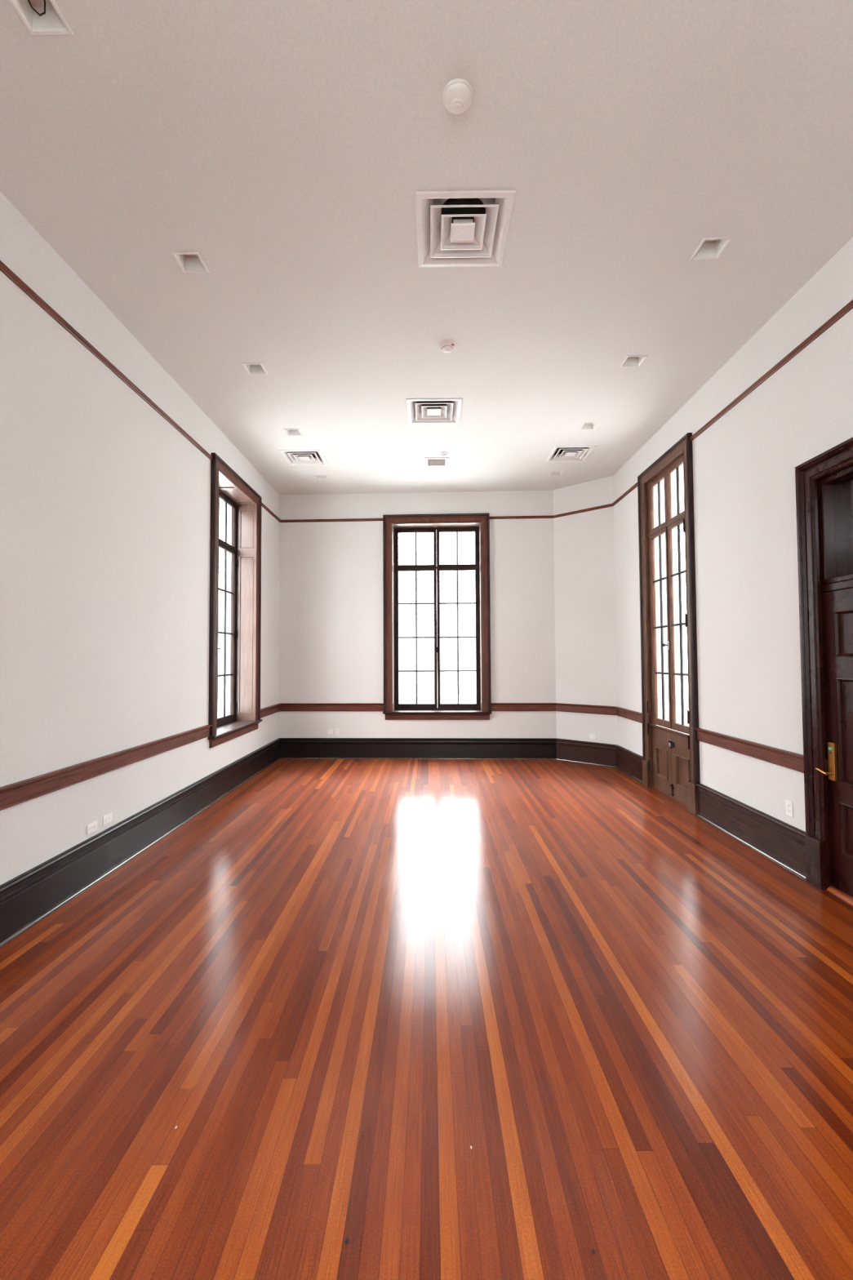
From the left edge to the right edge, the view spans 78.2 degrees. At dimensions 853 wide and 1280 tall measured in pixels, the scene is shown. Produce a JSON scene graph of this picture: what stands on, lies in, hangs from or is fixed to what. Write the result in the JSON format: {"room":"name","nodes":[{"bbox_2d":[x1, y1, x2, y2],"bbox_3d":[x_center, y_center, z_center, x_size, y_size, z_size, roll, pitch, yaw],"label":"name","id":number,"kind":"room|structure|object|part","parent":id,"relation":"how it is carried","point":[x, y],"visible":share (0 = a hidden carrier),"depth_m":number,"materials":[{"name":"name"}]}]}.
{"room":"empty hall","nodes":[
{"label":"empty hall","id":0,"kind":"room"},
{"bbox_2d":[0,191,279,884],"bbox_3d":[-2.723,-0.445,2.993,0.420,4.525,11.715,0,-2,0],"label":"wall","id":1,"kind":"structure","parent":0,"point":[105,504],"depth_m":3.95,"materials":[{"name":"paint"}]},
{"bbox_2d":[86,820,97,835],"bbox_3d":[-2.492,1.397,3.916,0.010,0.073,0.114,0,-2,0],"label":"wall outlet","id":2,"kind":"object","parent":1,"relation":"attached to","point":[91,827],"visible":1,"depth_m":3.91,"materials":[{"name":"white plastic"}]},
{"bbox_2d":[0,724,212,810],"bbox_3d":[-2.483,0.927,3.002,0.046,0.131,5.970,0,-2,0],"label":"trim","id":3,"kind":"structure","parent":1,"relation":"attached to","point":[17,793],"depth_m":3.84,"materials":[{"name":"brown wood"}]},
{"bbox_2d":[0,260,213,460],"bbox_3d":[-2.510,-2.204,3.109,0.024,0.039,5.970,0,-2,0],"label":"trim","id":4,"kind":"structure","parent":1,"relation":"attached to","point":[6,270],"depth_m":3.89,"materials":[{"name":"brown wood"}]},
{"bbox_2d":[102,812,112,826],"bbox_3d":[-2.491,1.399,4.104,0.010,0.073,0.114,0,-2,0],"label":"wall outlet","id":5,"kind":"object","parent":1,"relation":"attached to","point":[108,818],"visible":1,"depth_m":4.09,"materials":[{"name":"white plastic"}]},
{"bbox_2d":[0,737,280,947],"bbox_3d":[-2.477,1.605,3.061,0.050,0.331,11.395,0,-2,0],"label":"baseboard","id":6,"kind":"structure","parent":1,"relation":"attached to","point":[28,898],"depth_m":4.06,"materials":[{"name":"black wood"}]},
{"bbox_2d":[208,453,262,747],"bbox_3d":[-2.688,-0.440,6.875,0.560,3.410,1.685,0,-2,0],"label":"window","id":7,"kind":"structure","parent":1,"relation":"in","point":[245,548],"depth_m":7.51,"materials":[{"name":"brown wood"}]},
{"bbox_3d":[-2.603,-0.459,6.178,0.280,3.130,0.033,0,-2,0],"label":"jamb panel","id":8,"kind":"part","parent":7,"relation":"part of","materials":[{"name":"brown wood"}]},
{"bbox_3d":[-2.759,-0.078,7.194,0.042,2.386,0.660,0,-2,0],"label":"casement sash","id":9,"kind":"part","parent":7,"relation":"part of","materials":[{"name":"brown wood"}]},
{"bbox_3d":[-2.772,-0.434,6.875,0.081,3.130,1.385,0,-2,0],"label":"frame","id":10,"kind":"part","parent":7,"relation":"part of","materials":[{"name":"brown wood"}]},
{"bbox_3d":[-2.767,-1.631,7.247,0.042,0.650,0.660,0,-2,0],"label":"transom sash","id":11,"kind":"part","parent":7,"relation":"part of","materials":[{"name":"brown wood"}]},
{"bbox_3d":[-2.608,-2.005,6.927,0.276,0.030,1.385,0,-2,0],"label":"head panel","id":12,"kind":"part","parent":7,"relation":"part of","materials":[{"name":"brown wood"}]},
{"bbox_3d":[-2.593,-0.412,7.569,0.280,3.130,0.033,0,-2,0],"label":"jamb panel","id":13,"kind":"part","parent":7,"relation":"part of","materials":[{"name":"brown wood"}]},
{"bbox_2d":[260,703,280,718],"bbox_3d":[-2.448,1.105,8.219,0.046,0.131,1.120,0,-2,0],"label":"trim","id":14,"kind":"structure","parent":1,"relation":"attached to","point":[266,711],"depth_m":8.21,"materials":[{"name":"brown wood"}]},
{"bbox_2d":[261,502,280,522],"bbox_3d":[-2.475,-2.026,8.326,0.024,0.039,1.120,0,-2,0],"label":"trim","id":15,"kind":"structure","parent":1,"relation":"attached to","point":[263,505],"depth_m":8.34,"materials":[{"name":"brown wood"}]},
{"bbox_2d":[279,489,556,737],"bbox_3d":[-0.247,-0.254,8.944,5.041,4.525,0.420,0,-2,2],"label":"wall","id":16,"kind":"structure","parent":0,"point":[331,610],"depth_m":8.75,"materials":[{"name":"paint"}]},
{"bbox_2d":[327,728,333,734],"bbox_3d":[-1.596,1.523,8.725,0.110,0.090,0.008,0,-2,2],"label":"wall outlet","id":17,"kind":"object","parent":16,"relation":"attached to","point":[330,731],"visible":1,"depth_m":8.72,"materials":[{"name":"white plastic"}]},
{"bbox_2d":[280,518,382,522],"bbox_3d":[-1.604,-2.013,8.837,1.760,0.039,0.024,0,-2,2],"label":"trim","id":18,"kind":"structure","parent":16,"relation":"attached to","point":[350,519],"depth_m":8.83,"materials":[{"name":"brown wood"}]},
{"bbox_2d":[280,702,383,711],"bbox_3d":[-1.589,1.118,8.719,1.760,0.131,0.046,0,-2,2],"label":"trim","id":19,"kind":"structure","parent":16,"relation":"attached to","point":[313,706],"depth_m":8.72,"materials":[{"name":"brown wood"}]},
{"bbox_2d":[335,728,339,735],"bbox_3d":[-1.481,1.530,8.719,0.070,0.114,0.010,0,-2,2],"label":"wall outlet","id":20,"kind":"object","parent":16,"relation":"attached to","point":[337,731],"visible":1,"depth_m":8.72,"materials":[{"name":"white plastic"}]},
{"bbox_2d":[280,737,556,759],"bbox_3d":[-0.172,1.783,8.636,4.591,0.331,0.050,0,-2,2],"label":"baseboard","id":21,"kind":"structure","parent":16,"relation":"attached to","point":[290,748],"depth_m":8.63,"materials":[{"name":"black wood"}]},
{"bbox_3d":[-0.161,1.938,8.615,4.549,0.021,0.020,0,-2,2],"label":"shoe moulding","id":22,"kind":"part","parent":21,"relation":"part of","materials":[{"name":"brown wood"}]},
{"bbox_2d":[382,513,491,719],"bbox_3d":[0.176,-0.385,8.921,1.780,3.410,0.560,0,-2,2],"label":"window","id":23,"kind":"structure","parent":16,"relation":"in","point":[393,525],"depth_m":8.77,"materials":[{"name":"brown wood"}]},
{"bbox_3d":[-0.571,-0.378,8.861,0.033,3.130,0.280,0,-2,2],"label":"jamb panel","id":24,"kind":"part","parent":23,"relation":"part of","materials":[{"name":"brown wood"}]},
{"bbox_3d":[-0.182,-1.583,9.051,0.708,0.650,0.042,0,-2,2],"label":"transom sash","id":25,"kind":"part","parent":23,"relation":"part of","materials":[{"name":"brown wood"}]},
{"bbox_3d":[-0.174,-0.030,8.998,0.708,2.386,0.042,0,-2,2],"label":"casement sash","id":26,"kind":"part","parent":23,"relation":"part of","materials":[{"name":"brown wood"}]},
{"bbox_3d":[0.165,-1.952,8.886,1.480,0.030,0.276,0,-2,2],"label":"head panel","id":27,"kind":"part","parent":23,"relation":"part of","materials":[{"name":"brown wood"}]},
{"bbox_3d":[0.528,-1.588,9.022,0.708,0.650,0.042,0,-2,2],"label":"transom sash","id":28,"kind":"part","parent":23,"relation":"part of","materials":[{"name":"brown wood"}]},
{"bbox_3d":[0.536,-0.035,8.969,0.708,2.386,0.042,0,-2,2],"label":"casement sash","id":29,"kind":"part","parent":23,"relation":"part of","materials":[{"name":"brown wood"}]},
{"bbox_3d":[0.915,-0.387,8.800,0.033,3.130,0.280,0,-2,2],"label":"jamb panel","id":30,"kind":"part","parent":23,"relation":"part of","materials":[{"name":"brown wood"}]},
{"bbox_2d":[489,515,553,519],"bbox_3d":[1.573,-2.033,8.707,1.061,0.039,0.024,0,-2,2],"label":"trim","id":31,"kind":"structure","parent":16,"relation":"attached to","point":[503,517],"depth_m":8.70,"materials":[{"name":"brown wood"}]},
{"bbox_2d":[491,702,555,711],"bbox_3d":[1.589,1.097,8.589,1.061,0.131,0.046,0,-2,2],"label":"trim","id":32,"kind":"structure","parent":16,"relation":"attached to","point":[495,706],"depth_m":8.59,"materials":[{"name":"brown wood"}]},
{"bbox_2d":[0,758,852,1279],"bbox_3d":[0.187,1.756,3.038,6.238,0.001,12.195,0,-2,0],"label":"floor","id":33,"kind":"structure","parent":0,"point":[336,980],"depth_m":2.23,"materials":[{"name":"brown wood"}]},
{"bbox_2d":[344,1236,348,1244],"bbox_3d":[-0.227,1.703,1.489,0.011,0.004,0.018,0,-2,0],"label":"chip","id":34,"kind":"object","parent":33,"relation":"on","point":[346,1240],"visible":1,"depth_m":1.49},
{"bbox_2d":[0,0,852,494],"bbox_3d":[0.149,-2.846,3.196,6.146,0.360,12.195,0,-2,0],"label":"ceiling","id":35,"kind":"structure","parent":0,"point":[288,145],"depth_m":3.15,"materials":[{"name":"paint"}]},
{"bbox_2d":[8,0,73,35],"bbox_3d":[-1.660,-2.734,2.236,0.190,0.112,0.190,0,-2,0],"label":"recessed light","id":36,"kind":"object","parent":35,"relation":"in","point":[39,17],"visible":0.96,"depth_m":2.30,"materials":[{"name":"white metal"}]},
{"bbox_2d":[170,252,209,273],"bbox_3d":[-1.651,-2.687,3.675,0.190,0.107,0.190,0,-2,0],"label":"recessed light","id":37,"kind":"object","parent":35,"relation":"in","point":[188,262],"visible":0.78,"depth_m":3.74,"materials":[{"name":"white metal"}]},
{"bbox_2d":[241,363,267,374],"bbox_3d":[-1.641,-2.641,5.024,0.190,0.107,0.190,0,-2,0],"label":"recessed light","id":38,"kind":"object","parent":35,"relation":"in","point":[251,368],"visible":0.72,"depth_m":5.09,"materials":[{"name":"white metal"}]},
{"bbox_2d":[283,428,302,435],"bbox_3d":[-1.632,-2.593,6.433,0.190,0.107,0.190,0,-2,0],"label":"recessed light","id":39,"kind":"object","parent":35,"relation":"in","point":[290,432],"visible":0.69,"depth_m":6.50,"materials":[{"name":"white metal"}]},
{"bbox_2d":[278,449,328,466],"bbox_3d":[-1.687,-2.576,7.263,0.560,0.140,0.560,0,-2,0],"label":"ceiling vent","id":40,"kind":"object","parent":35,"relation":"in","point":[293,457],"visible":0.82,"depth_m":7.27,"materials":[{"name":"white metal"}]},
{"bbox_3d":[-1.686,-2.527,7.262,0.146,0.042,0.146,0,-2,0],"label":"plate","id":41,"kind":"part","parent":40,"relation":"part of","materials":[{"name":"white metal"}]},
{"bbox_2d":[313,475,327,479],"bbox_3d":[-1.621,-2.539,8.032,0.190,0.107,0.190,0,-2,0],"label":"recessed light","id":42,"kind":"object","parent":35,"relation":"in","point":[317,477],"visible":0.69,"depth_m":8.10,"materials":[{"name":"white metal"}]},
{"bbox_2d":[406,398,462,424],"bbox_3d":[0.085,-2.631,5.916,0.600,0.140,0.600,0,-2,0],"label":"ceiling vent","id":43,"kind":"object","parent":35,"relation":"in","point":[420,411],"visible":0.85,"depth_m":5.91,"materials":[{"name":"white metal"}]},
{"bbox_3d":[0.086,-2.582,5.914,0.156,0.042,0.156,0,-2,0],"label":"plate","id":44,"kind":"part","parent":43,"relation":"part of","materials":[{"name":"white metal"}]},
{"bbox_2d":[424,457,448,466],"bbox_3d":[0.143,-2.532,7.435,0.340,0.046,0.340,0,-2,0],"label":"ceiling vent","id":45,"kind":"object","parent":35,"relation":"in","point":[428,461],"visible":0.98,"depth_m":7.42,"materials":[{"name":"white metal"}]},
{"bbox_2d":[440,451,448,457],"bbox_3d":[0.238,-2.510,7.118,0.110,0.046,0.110,0,-2,0],"label":"smoke detector","id":46,"kind":"object","parent":35,"relation":"attached to","point":[443,454],"visible":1,"depth_m":7.09,"materials":[{"name":"beige plastic"}]},
{"bbox_2d":[438,340,455,352],"bbox_3d":[0.183,-2.588,4.665,0.154,0.056,0.154,0,-2,0],"label":"smoke detector","id":47,"kind":"object","parent":35,"relation":"attached to","point":[446,346],"visible":1,"depth_m":4.63,"materials":[{"name":"beige plastic"}]},
{"bbox_2d":[442,78,473,114],"bbox_3d":[0.154,-2.652,2.591,0.154,0.070,0.154,0,-2,0],"label":"smoke detector","id":48,"kind":"object","parent":35,"relation":"attached to","point":[458,93],"visible":1,"depth_m":2.56,"materials":[{"name":"beige plastic"}]},
{"bbox_2d":[415,190,515,266],"bbox_3d":[0.235,-2.717,3.422,0.600,0.140,0.600,0,-2,0],"label":"ceiling vent","id":49,"kind":"object","parent":35,"relation":"in","point":[455,228],"visible":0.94,"depth_m":3.39,"materials":[{"name":"white metal"}]},
{"bbox_3d":[0.235,-2.668,3.421,0.156,0.042,0.156,0,-2,0],"label":"plate","id":50,"kind":"part","parent":49,"relation":"part of","materials":[{"name":"white metal"}]},
{"bbox_2d":[548,471,564,475],"bbox_3d":[1.963,-2.560,7.929,0.190,0.107,0.190,0,-2,0],"label":"recessed light","id":51,"kind":"object","parent":35,"relation":"in","point":[553,473],"visible":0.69,"depth_m":8.00,"materials":[{"name":"white metal"}]},
{"bbox_2d":[545,445,597,462],"bbox_3d":[1.963,-2.598,7.170,0.560,0.140,0.560,0,-2,0],"label":"ceiling vent","id":52,"kind":"object","parent":35,"relation":"in","point":[558,453],"visible":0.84,"depth_m":7.17,"materials":[{"name":"white metal"}]},
{"bbox_3d":[1.963,-2.549,7.168,0.146,0.042,0.146,0,-2,0],"label":"plate","id":53,"kind":"part","parent":52,"relation":"part of","materials":[{"name":"white metal"}]},
{"bbox_2d":[578,422,599,430],"bbox_3d":[1.952,-2.615,6.310,0.190,0.107,0.190,0,-2,0],"label":"recessed light","id":54,"kind":"object","parent":35,"relation":"in","point":[585,426],"visible":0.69,"depth_m":6.38,"materials":[{"name":"white metal"}]},
{"bbox_2d":[619,355,648,367],"bbox_3d":[1.943,-2.663,4.931,0.190,0.107,0.190,0,-2,0],"label":"recessed light","id":55,"kind":"object","parent":35,"relation":"in","point":[629,361],"visible":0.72,"depth_m":5.00,"materials":[{"name":"white metal"}]},
{"bbox_2d":[689,236,733,259],"bbox_3d":[1.934,-2.709,3.572,0.190,0.107,0.190,0,-2,0],"label":"recessed light","id":56,"kind":"object","parent":35,"relation":"in","point":[710,248],"visible":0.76,"depth_m":3.64,"materials":[{"name":"white metal"}]},
{"bbox_2d":[553,475,617,744],"bbox_3d":[2.648,-0.286,8.438,1.263,4.525,0.420,-2,-3,42],"label":"wall","id":57,"kind":"structure","parent":0,"point":[584,595],"depth_m":8.29,"materials":[{"name":"paint"}]},
{"bbox_2d":[553,503,613,518],"bbox_3d":[2.472,-2.050,8.350,1.013,0.039,0.024,-2,-3,42],"label":"trim","id":58,"kind":"structure","parent":57,"relation":"attached to","point":[609,504],"depth_m":8.33,"materials":[{"name":"brown wood"}]},
{"bbox_2d":[555,702,616,715],"bbox_3d":[2.481,1.081,8.234,1.013,0.131,0.046,-2,-3,42],"label":"trim","id":59,"kind":"structure","parent":57,"relation":"attached to","point":[586,708],"depth_m":8.21,"materials":[{"name":"brown wood"}]},
{"bbox_2d":[555,737,617,767],"bbox_3d":[2.483,1.755,8.210,1.013,0.331,0.050,-2,-3,42],"label":"baseboard","id":60,"kind":"structure","parent":57,"relation":"attached to","point":[578,751],"depth_m":8.19,"materials":[{"name":"brown wood"}]},
{"bbox_3d":[2.473,1.910,8.194,0.989,0.021,0.020,-2,-3,42],"label":"shoe moulding","id":61,"kind":"part","parent":60,"relation":"part of","materials":[{"name":"brown wood"}]},
{"bbox_2d":[589,733,595,739],"bbox_3d":[2.582,1.500,8.157,0.100,0.085,0.008,-2,-3,42],"label":"wall outlet","id":62,"kind":"object","parent":57,"relation":"attached to","point":[593,736],"visible":1,"depth_m":8.15,"materials":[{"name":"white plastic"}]},
{"bbox_2d":[613,237,852,831],"bbox_3d":[3.040,-0.489,2.540,0.420,4.525,10.884,0,-2,0],"label":"wall","id":63,"kind":"structure","parent":0,"point":[748,623],"depth_m":4.61,"materials":[{"name":"paint"}]},
{"bbox_2d":[612,482,637,506],"bbox_3d":[2.842,-2.081,7.491,0.024,0.039,1.059,0,-2,0],"label":"trim","id":64,"kind":"structure","parent":63,"relation":"attached to","point":[634,486],"depth_m":7.49,"materials":[{"name":"brown wood"}]},
{"bbox_2d":[614,706,642,723],"bbox_3d":[2.846,1.050,7.384,0.046,0.131,1.059,0,-2,0],"label":"trim","id":65,"kind":"structure","parent":63,"relation":"attached to","point":[621,712],"depth_m":7.36,"materials":[{"name":"brown wood"}]},
{"bbox_2d":[615,744,643,782],"bbox_3d":[2.848,1.724,7.362,0.050,0.331,1.057,0,-2,0],"label":"baseboard","id":66,"kind":"structure","parent":63,"relation":"attached to","point":[628,762],"depth_m":7.34,"materials":[{"name":"brown wood"}]},
{"bbox_3d":[2.834,1.879,7.350,0.020,0.021,1.044,0,-2,0],"label":"shoe moulding","id":67,"kind":"part","parent":66,"relation":"part of","materials":[{"name":"brown wood"}]},
{"bbox_2d":[637,432,700,814],"bbox_3d":[2.902,-0.173,6.220,0.226,4.045,1.354,0,-2,0],"label":"door","id":68,"kind":"structure","parent":63,"relation":"in","point":[671,757],"depth_m":6.21,"materials":[{"name":"brown wood"}]},
{"bbox_3d":[2.886,-1.695,6.536,0.042,0.637,0.524,0,-2,0],"label":"transom sash","id":69,"kind":"part","parent":68,"relation":"part of","materials":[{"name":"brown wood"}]},
{"bbox_3d":[2.866,1.079,6.442,0.026,0.034,0.524,0,-2,0],"label":"ledge moulding","id":70,"kind":"part","parent":68,"relation":"part of","materials":[{"name":"brown wood"}]},
{"bbox_3d":[2.898,1.508,6.427,0.048,0.358,0.322,0,-2,0],"label":"panel","id":71,"kind":"part","parent":68,"relation":"part of","materials":[{"name":"brown wood"}]},
{"bbox_3d":[2.883,-1.713,6.009,0.042,0.637,0.524,0,-2,0],"label":"transom sash","id":72,"kind":"part","parent":68,"relation":"part of","materials":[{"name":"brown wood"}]},
{"bbox_3d":[2.863,1.061,5.915,0.026,0.034,0.524,0,-2,0],"label":"ledge moulding","id":73,"kind":"part","parent":68,"relation":"part of","materials":[{"name":"brown wood"}]},
{"bbox_3d":[2.894,1.490,5.900,0.048,0.358,0.322,0,-2,0],"label":"panel","id":74,"kind":"part","parent":68,"relation":"part of","materials":[{"name":"brown wood"}]},
{"bbox_2d":[694,727,804,773],"bbox_3d":[2.829,0.958,4.699,0.046,0.131,1.615,0,-2,0],"label":"trim","id":75,"kind":"structure","parent":63,"relation":"attached to","point":[791,760],"depth_m":4.52,"materials":[{"name":"brown wood"}]},
{"bbox_2d":[696,782,805,879],"bbox_3d":[2.830,1.633,4.676,0.050,0.331,1.611,0,-2,0],"label":"baseboard","id":76,"kind":"structure","parent":63,"relation":"attached to","point":[784,843],"depth_m":4.51,"materials":[{"name":"brown wood"}]},
{"bbox_3d":[2.816,1.788,4.671,0.020,0.021,1.611,0,-2,0],"label":"shoe moulding","id":77,"kind":"part","parent":76,"relation":"part of","materials":[{"name":"white wood"}]},
{"bbox_2d":[689,299,852,440],"bbox_3d":[2.802,-2.285,1.538,0.024,0.039,8.155,0,-2,0],"label":"trim","id":78,"kind":"structure","parent":63,"relation":"attached to","point":[849,306],"depth_m":4.17,"materials":[{"name":"brown wood"}]},
{"bbox_2d":[785,800,793,817],"bbox_3d":[2.845,1.321,4.119,0.010,0.118,0.075,0,-2,0],"label":"wall outlet","id":79,"kind":"object","parent":63,"relation":"attached to","point":[789,812],"visible":1,"depth_m":4.11,"materials":[{"name":"white plastic"}]},
{"bbox_2d":[795,437,852,904],"bbox_3d":[3.019,0.209,3.295,0.480,3.080,1.244,0,-2,0],"label":"door","id":80,"kind":"structure","parent":63,"relation":"in","point":[824,482],"depth_m":3.77,"materials":[{"name":"brown wood"}]},
{"bbox_3d":[2.832,0.939,3.752,0.051,0.037,0.123,0,-2,0],"label":"lever handle","id":81,"kind":"part","parent":80,"relation":"part of","materials":[{"name":"gold metal"}]},
{"bbox_3d":[2.857,0.894,3.752,0.032,0.085,0.003,0,-2,0],"label":"strike plate","id":82,"kind":"part","parent":80,"relation":"part of","materials":[{"name":"metal"}]},
{"bbox_3d":[2.865,0.857,3.706,0.020,0.264,0.064,0,-2,0],"label":"lock plate","id":83,"kind":"part","parent":80,"relation":"part of","materials":[{"name":"gold metal"}]},
{"bbox_3d":[2.908,-0.797,3.330,0.090,0.765,1.000,0,-2,0],"label":"transom frame","id":84,"kind":"part","parent":80,"relation":"part of","materials":[{"name":"brown wood"}]},
{"bbox_3d":[2.887,-0.047,3.526,0.043,0.328,0.341,0,-2,0],"label":"panel","id":85,"kind":"part","parent":80,"relation":"part of","materials":[{"name":"brown wood"}]},
{"bbox_3d":[2.891,0.621,3.503,0.043,0.730,0.341,0,-2,0],"label":"panel","id":86,"kind":"part","parent":80,"relation":"part of","materials":[{"name":"brown wood"}]},
{"bbox_3d":[2.894,1.302,3.480,0.043,0.368,0.341,0,-2,0],"label":"panel","id":87,"kind":"part","parent":80,"relation":"part of","materials":[{"name":"brown wood"}]},
{"label":"outside","id":88,"kind":"structure","parent":0,"visible":0},
{"bbox_2d":[217,676,688,734],"bbox_3d":[0.223,5.697,29.822,180.000,0.050,180.000,0,-2,0],"label":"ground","id":89,"kind":"structure","parent":88,"point":[220,682],"depth_m":59.71,"materials":[{"name":"white"}]},
{"bbox_2d":[398,661,475,703],"bbox_3d":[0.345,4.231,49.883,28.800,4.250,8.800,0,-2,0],"label":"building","id":90,"kind":"structure","parent":89,"relation":"on","point":[425,680],"depth_m":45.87,"materials":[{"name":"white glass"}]},
{"bbox_3d":[-0.357,3.995,45.816,0.850,0.350,0.045,0,-2,0],"label":"pane","id":91,"kind":"part","parent":90,"relation":"part of","materials":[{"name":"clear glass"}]},
{"bbox_3d":[2.950,4.358,45.782,0.320,0.890,0.045,0,-2,0],"label":"pane","id":92,"kind":"part","parent":90,"relation":"part of","materials":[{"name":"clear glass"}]},
{"bbox_3d":[3.470,4.350,45.779,0.200,0.800,0.045,0,-2,0],"label":"pane","id":93,"kind":"part","parent":90,"relation":"part of","materials":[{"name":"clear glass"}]},
{"bbox_3d":[3.979,4.327,45.776,0.220,0.840,0.045,0,-2,0],"label":"pane","id":94,"kind":"part","parent":90,"relation":"part of","materials":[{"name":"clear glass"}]}
]}

